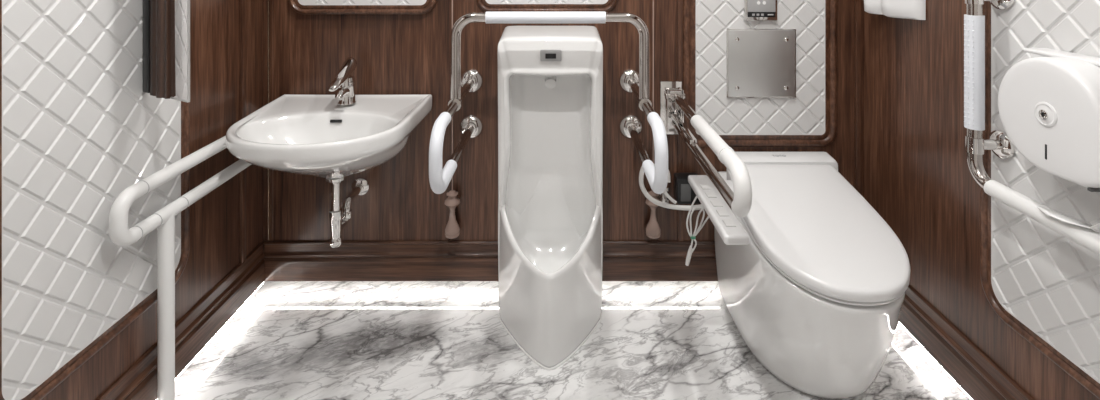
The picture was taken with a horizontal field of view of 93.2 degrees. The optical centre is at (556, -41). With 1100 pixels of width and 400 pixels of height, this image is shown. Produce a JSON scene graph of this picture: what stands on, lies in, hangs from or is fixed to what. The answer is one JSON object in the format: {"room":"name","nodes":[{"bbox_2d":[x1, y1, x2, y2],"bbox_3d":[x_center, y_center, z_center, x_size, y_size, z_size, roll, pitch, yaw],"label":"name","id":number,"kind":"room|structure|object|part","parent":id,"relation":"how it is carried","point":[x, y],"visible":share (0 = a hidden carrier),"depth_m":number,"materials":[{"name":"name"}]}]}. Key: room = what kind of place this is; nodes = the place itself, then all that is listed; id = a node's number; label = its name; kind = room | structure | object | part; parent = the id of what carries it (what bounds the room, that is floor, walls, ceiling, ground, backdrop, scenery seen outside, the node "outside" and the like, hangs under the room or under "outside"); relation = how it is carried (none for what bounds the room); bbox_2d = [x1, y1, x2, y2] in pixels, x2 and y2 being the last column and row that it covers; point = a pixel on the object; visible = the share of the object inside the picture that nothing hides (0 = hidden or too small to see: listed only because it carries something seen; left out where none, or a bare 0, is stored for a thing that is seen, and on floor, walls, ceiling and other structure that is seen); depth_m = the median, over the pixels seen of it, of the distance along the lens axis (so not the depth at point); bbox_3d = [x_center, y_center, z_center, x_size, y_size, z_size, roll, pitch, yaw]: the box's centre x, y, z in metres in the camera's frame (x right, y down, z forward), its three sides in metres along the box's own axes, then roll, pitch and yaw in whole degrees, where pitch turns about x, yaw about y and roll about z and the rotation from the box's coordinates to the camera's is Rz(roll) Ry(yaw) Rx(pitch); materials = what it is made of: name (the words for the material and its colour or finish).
{"room":"public restroom","nodes":[
{"label":"public restroom","id":0,"kind":"room"},
{"bbox_2d":[0,0,262,399],"bbox_3d":[-1.156,0.062,0.531,0.064,2.345,3.062,0,0,0],"label":"wall","id":1,"kind":"structure","parent":0,"point":[79,127],"depth_m":1.28,"materials":[{"name":"brown wood"}]},
{"bbox_3d":[-1.135,0.111,1.313,0.005,1.654,0.520,0,0,0],"label":"diamond panel","id":2,"kind":"part","parent":1,"relation":"part of","materials":[{"name":"white tile"}]},
{"bbox_2d":[143,0,189,102],"bbox_3d":[-1.042,-0.048,1.386,0.222,0.825,0.034,0,0,27],"label":"mirror","id":3,"kind":"object","parent":1,"relation":"attached to","point":[166,23],"visible":1,"depth_m":1.37,"materials":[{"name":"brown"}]},
{"bbox_2d":[170,0,186,100],"bbox_3d":[-0.982,-0.046,1.354,0.081,0.815,0.006,0,0,28],"label":"mirror glass","id":4,"kind":"object","parent":3,"relation":"on","point":[178,8],"depth_m":1.35,"materials":[{"name":"white mirror"}]},
{"bbox_2d":[109,136,250,399],"bbox_3d":[-1.082,0.922,1.638,0.080,0.736,0.748,0,0,0],"label":"handrail","id":5,"kind":"object","parent":1,"relation":"attached to","point":[163,219],"visible":0.75,"depth_m":1.43,"materials":[{"name":"white plastic"}]},
{"bbox_3d":[-1.082,0.996,1.440,0.039,0.588,0.039,0,0,0],"label":"leg","id":6,"kind":"part","parent":5,"relation":"part of","materials":[{"name":"white plastic"}]},
{"bbox_3d":[-1.082,0.648,1.632,0.037,0.145,0.736,0,0,0],"label":"loop rail","id":7,"kind":"part","parent":5,"relation":"part of","materials":[{"name":"white plastic"}]},
{"bbox_2d":[96,241,264,399],"bbox_3d":[-1.130,1.161,0.506,0.016,0.149,3.012,0,0,0],"label":"baseboard","id":8,"kind":"structure","parent":1,"relation":"attached to","point":[195,329],"depth_m":1.64,"materials":[{"name":"brown wood"}]},
{"bbox_2d":[175,283,262,379],"bbox_3d":[-1.130,1.238,1.049,0.004,0.006,1.898,0,0,0],"label":"led strip","id":9,"kind":"object","parent":1,"relation":"attached to","point":[262,283],"visible":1,"depth_m":1.72,"materials":[{"name":"white plastic"}]},
{"bbox_2d":[239,0,245,262],"bbox_3d":[-1.132,-0.012,1.873,0.012,2.196,0.025,0,0,0],"label":"trim","id":10,"kind":"structure","parent":1,"relation":"attached to","point":[242,3],"depth_m":1.86,"materials":[{"name":"brown wood"}]},
{"bbox_2d":[268,0,268,240],"bbox_3d":[-1.115,-0.012,2.010,0.004,2.196,0.005,0,0,0],"label":"trim","id":11,"kind":"structure","parent":1,"relation":"attached to","point":[268,0],"depth_m":2.01,"materials":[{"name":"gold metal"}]},
{"bbox_2d":[263,0,853,240],"bbox_3d":[0.021,0.062,2.030,2.318,2.345,0.064,0,0,0],"label":"wall","id":12,"kind":"structure","parent":0,"point":[394,54],"depth_m":2.01,"materials":[{"name":"brown wood"}]},
{"bbox_2d":[270,0,272,240],"bbox_3d":[-1.103,-0.012,2.010,0.010,2.196,0.004,0,0,0],"label":"trim","id":13,"kind":"structure","parent":12,"relation":"attached to","point":[271,1],"depth_m":2.01,"materials":[{"name":"brown wood"}]},
{"bbox_2d":[226,94,431,178],"bbox_3d":[-0.763,0.633,1.742,0.582,0.234,0.542,0,0,0],"label":"basin","id":14,"kind":"object","parent":12,"relation":"attached to","point":[313,135],"visible":0.99,"depth_m":1.75,"materials":[{"name":"white ceramic"}]},
{"bbox_2d":[328,57,356,104],"bbox_3d":[-0.769,0.442,1.864,0.064,0.162,0.182,0,0,0],"label":"faucet","id":15,"kind":"object","parent":14,"relation":"on","point":[343,80],"visible":1,"depth_m":1.88,"materials":[{"name":"silver metal"}]},
{"bbox_3d":[-0.769,0.477,1.864,0.040,0.042,0.078,0,0,0],"label":"spout","id":16,"kind":"part","parent":15,"relation":"part of","materials":[{"name":"silver metal"}]},
{"bbox_2d":[325,176,369,247],"bbox_3d":[-0.764,0.871,1.892,0.068,0.243,0.242,0,0,2],"label":"trap","id":17,"kind":"object","parent":14,"relation":"attached to","point":[339,217],"visible":0.95,"depth_m":1.80,"materials":[{"name":"silver metal"}]},
{"bbox_2d":[289,0,436,13],"bbox_3d":[-0.744,-0.193,1.995,0.564,0.802,0.034,0,0,0],"label":"wall panel","id":18,"kind":"object","parent":12,"relation":"attached to","point":[300,6],"visible":1,"depth_m":1.99,"materials":[{"name":"white tile"}]},
{"bbox_3d":[-0.744,-0.193,1.989,0.508,0.746,0.005,0,0,0],"label":"diamond panel","id":19,"kind":"part","parent":18,"relation":"part of","materials":[{"name":"white tile"}]},
{"bbox_2d":[444,0,459,238],"bbox_3d":[-0.399,0.024,1.982,0.060,2.068,0.060,0,0,28],"label":"trim","id":20,"kind":"structure","parent":12,"relation":"attached to","point":[452,229],"depth_m":1.97,"materials":[{"name":"beige wood"}]},
{"bbox_3d":[-0.399,-0.065,1.982,0.005,1.890,0.005,0,0,0],"label":"rod","id":21,"kind":"part","parent":20,"relation":"part of","materials":[{"name":"beige wood"}]},
{"bbox_2d":[263,241,717,280],"bbox_3d":[0.021,1.161,2.004,2.318,0.149,0.016,0,0,0],"label":"baseboard","id":22,"kind":"structure","parent":12,"relation":"attached to","point":[284,260],"depth_m":2.00,"materials":[{"name":"brown wood"}]},
{"bbox_2d":[476,0,616,11],"bbox_3d":[-0.040,-0.195,2.002,0.547,0.799,0.020,0,0,0],"label":"wall panel","id":23,"kind":"object","parent":12,"relation":"attached to","point":[485,5],"visible":0.96,"depth_m":2.00,"materials":[{"name":"white tile"}]},
{"bbox_3d":[-0.040,-0.195,2.003,0.491,0.743,0.005,0,0,0],"label":"diamond panel","id":24,"kind":"part","parent":23,"relation":"part of","materials":[{"name":"white tile"}]},
{"bbox_2d":[429,12,667,193],"bbox_3d":[-0.023,0.429,1.706,0.708,0.522,0.612,0,0,0],"label":"grab bar","id":25,"kind":"object","parent":12,"relation":"attached to","point":[635,82],"visible":1,"depth_m":1.68,"materials":[{"name":"silver metal"}]},
{"bbox_2d":[645,0,660,238],"bbox_3d":[0.367,0.024,1.982,0.060,2.068,0.060,0,0,28],"label":"trim","id":26,"kind":"structure","parent":12,"relation":"attached to","point":[653,230],"depth_m":1.97,"materials":[{"name":"beige wood"}]},
{"bbox_3d":[0.367,-0.065,1.982,0.005,1.890,0.005,0,0,0],"label":"rod","id":27,"kind":"part","parent":26,"relation":"part of","materials":[{"name":"beige wood"}]},
{"bbox_2d":[639,163,702,209],"bbox_3d":[0.428,0.834,1.961,0.252,0.180,0.101,0,0,0],"label":"hose","id":28,"kind":"object","parent":12,"relation":"attached to","point":[664,200],"visible":0.54,"depth_m":1.92,"materials":[{"name":"white plastic"}]},
{"bbox_2d":[685,196,708,265],"bbox_3d":[0.520,0.991,1.902,0.107,0.240,0.046,0,0,0],"label":"power cord","id":29,"kind":"object","parent":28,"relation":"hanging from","point":[693,237],"visible":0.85,"depth_m":1.89,"materials":[{"name":"white plastic"}]},
{"bbox_3d":[0.522,0.974,1.904,0.096,0.207,0.044,0,0,-19],"label":"cord","id":30,"kind":"part","parent":29,"relation":"part of","materials":[{"name":"white plastic"}]},
{"bbox_2d":[678,0,682,240],"bbox_3d":[0.476,-0.012,2.009,0.019,2.196,0.006,0,0,0],"label":"trim","id":31,"kind":"structure","parent":12,"relation":"attached to","point":[680,2],"depth_m":2.01,"materials":[{"name":"brown wood"}]},
{"bbox_2d":[674,173,700,203],"bbox_3d":[0.495,0.868,1.976,0.090,0.095,0.071,0,0,0],"label":"outlet box","id":32,"kind":"object","parent":12,"relation":"attached to","point":[683,192],"visible":0.74,"depth_m":1.95,"materials":[{"name":"black plastic"}]},
{"bbox_2d":[681,184,690,201],"bbox_3d":[0.481,0.870,1.943,0.037,0.064,0.006,0,0,0],"label":"socket","id":33,"kind":"object","parent":32,"relation":"attached to","point":[685,188],"depth_m":1.94,"materials":[{"name":"grey plastic"}]},
{"bbox_2d":[660,81,751,216],"bbox_3d":[0.441,0.571,1.621,0.085,0.205,0.783,0,0,0],"label":"grab bar","id":34,"kind":"object","parent":12,"relation":"attached to","point":[673,106],"visible":0.99,"depth_m":1.51,"materials":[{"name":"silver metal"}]},
{"bbox_3d":[0.440,0.571,2.008,0.084,0.205,0.008,0,0,0],"label":"wall plate","id":35,"kind":"part","parent":34,"relation":"part of","materials":[{"name":"silver metal"}]},
{"bbox_3d":[0.785,-0.017,2.005,0.596,1.479,0.014,0,0,0],"label":"panel frame","id":36,"kind":"part","parent":12,"relation":"part of","materials":[{"name":"brown wood"}]},
{"bbox_2d":[744,0,776,20],"bbox_3d":[0.781,0.132,1.993,0.124,0.200,0.023,0,0,0],"label":"control unit","id":37,"kind":"object","parent":12,"relation":"attached to","point":[754,10],"visible":1,"depth_m":1.98,"materials":[{"name":"silver metal"}]},
{"bbox_3d":[0.781,0.120,1.986,0.106,0.156,0.005,0,0,0],"label":"plate","id":38,"kind":"part","parent":37,"relation":"part of","materials":[{"name":"grey plastic"}]},
{"bbox_3d":[0.785,-0.017,2.009,0.516,1.399,0.005,0,0,0],"label":"diamond panel","id":39,"kind":"part","parent":12,"relation":"part of","materials":[{"name":"white tile"}]},
{"bbox_2d":[726,29,795,97],"bbox_3d":[0.785,0.398,1.997,0.265,0.263,0.014,0,0,0],"label":"plate","id":40,"kind":"object","parent":12,"relation":"attached to","point":[760,63],"visible":1,"depth_m":1.99,"materials":[{"name":"silver metal"}]},
{"bbox_2d":[854,0,863,196],"bbox_3d":[1.165,-0.012,2.006,0.030,2.196,0.012,0,0,0],"label":"trim","id":41,"kind":"structure","parent":12,"relation":"attached to","point":[858,4],"depth_m":2.00,"materials":[{"name":"brown wood"}]},
{"bbox_2d":[175,281,970,399],"bbox_3d":[0.021,1.315,0.561,2.638,0.050,3.222,0,0,0],"label":"floor","id":42,"kind":"structure","parent":0,"point":[290,340],"depth_m":1.71,"materials":[{"name":"stone"}]},
{"bbox_2d":[497,26,602,369],"bbox_3d":[-0.024,0.773,1.811,0.380,1.038,0.398,0,0,0],"label":"urinal","id":43,"kind":"object","parent":42,"relation":"on","point":[550,78],"visible":1,"depth_m":1.87,"materials":[{"name":"white ceramic"}]},
{"bbox_3d":[-0.021,0.336,1.833,0.075,0.040,0.018,0,0,0],"label":"sensor plate","id":44,"kind":"part","parent":43,"relation":"part of","materials":[{"name":"grey plastic"}]},
{"bbox_2d":[688,152,910,398],"bbox_3d":[0.748,1.012,1.679,0.572,0.557,0.643,0,0,0],"label":"toilet","id":45,"kind":"object","parent":42,"relation":"on","point":[813,280],"visible":0.96,"depth_m":1.52,"materials":[{"name":"white ceramic"}]},
{"bbox_3d":[0.498,0.774,1.639,0.072,0.028,0.413,0,0,0],"label":"control arm","id":46,"kind":"part","parent":45,"relation":"part of","materials":[{"name":"white plastic"}]},
{"bbox_3d":[0.814,0.823,1.631,0.423,0.148,0.548,0,0,0],"label":"lid","id":47,"kind":"part","parent":45,"relation":"part of","materials":[{"name":"white plastic"}]},
{"bbox_3d":[0.814,0.856,1.631,0.420,0.102,0.538,0,0,0],"label":"seat","id":48,"kind":"part","parent":45,"relation":"part of","materials":[{"name":"white plastic"}]},
{"bbox_2d":[864,0,1099,399],"bbox_3d":[1.198,0.062,0.531,0.064,2.345,3.062,0,0,0],"label":"wall","id":49,"kind":"structure","parent":0,"point":[1026,294],"depth_m":1.42,"materials":[{"name":"brown wood"}]},
{"bbox_2d":[864,0,925,19],"bbox_3d":[1.137,0.051,1.782,0.086,0.282,0.245,0,0,0],"label":"towel","id":50,"kind":"object","parent":49,"relation":"attached to","point":[906,9],"visible":1,"depth_m":1.71,"materials":[{"name":"white fabric"}]},
{"bbox_2d":[899,323,971,399],"bbox_3d":[1.171,1.238,1.049,0.006,0.006,1.898,0,0,0],"label":"led strip","id":51,"kind":"object","parent":49,"relation":"attached to","point":[899,323],"visible":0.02,"depth_m":1.60,"materials":[{"name":"white plastic"}]},
{"bbox_2d":[899,284,1034,399],"bbox_3d":[1.172,1.161,0.506,0.016,0.149,3.012,0,0,0],"label":"baseboard","id":52,"kind":"structure","parent":49,"relation":"attached to","point":[966,364],"depth_m":1.52,"materials":[{"name":"brown wood"}]},
{"bbox_2d":[964,0,1099,254],"bbox_3d":[1.123,0.141,1.062,0.097,0.941,0.684,0,0,0],"label":"grab bar","id":53,"kind":"object","parent":49,"relation":"attached to","point":[998,141],"visible":1,"depth_m":1.35,"materials":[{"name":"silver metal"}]},
{"bbox_2d":[1037,206,1099,228],"bbox_3d":[1.090,0.506,1.087,0.040,0.102,0.166,0,0,0],"label":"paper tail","id":54,"kind":"object","parent":53,"relation":"on","point":[1062,217],"visible":1,"depth_m":1.11,"materials":[{"name":"white paper"}]},
{"bbox_3d":[1.173,0.104,1.154,0.014,1.696,0.576,0,0,0],"label":"panel frame","id":55,"kind":"part","parent":49,"relation":"part of","materials":[{"name":"brown wood"}]},
{"bbox_3d":[1.177,0.104,1.154,0.005,1.640,0.520,0,0,0],"label":"diamond panel","id":56,"kind":"part","parent":49,"relation":"part of","materials":[{"name":"white tile"}]},
{"bbox_2d":[998,47,1099,191],"bbox_3d":[1.106,0.335,1.110,0.132,0.249,0.340,0,0,0],"label":"dispenser","id":57,"kind":"object","parent":49,"relation":"attached to","point":[1049,100],"visible":1,"depth_m":1.10,"materials":[{"name":"white plastic"}]},
{"bbox_3d":[1.168,0.322,1.110,0.008,0.216,0.340,0,0,0],"label":"plate","id":58,"kind":"part","parent":57,"relation":"part of","materials":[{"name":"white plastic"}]}
]}

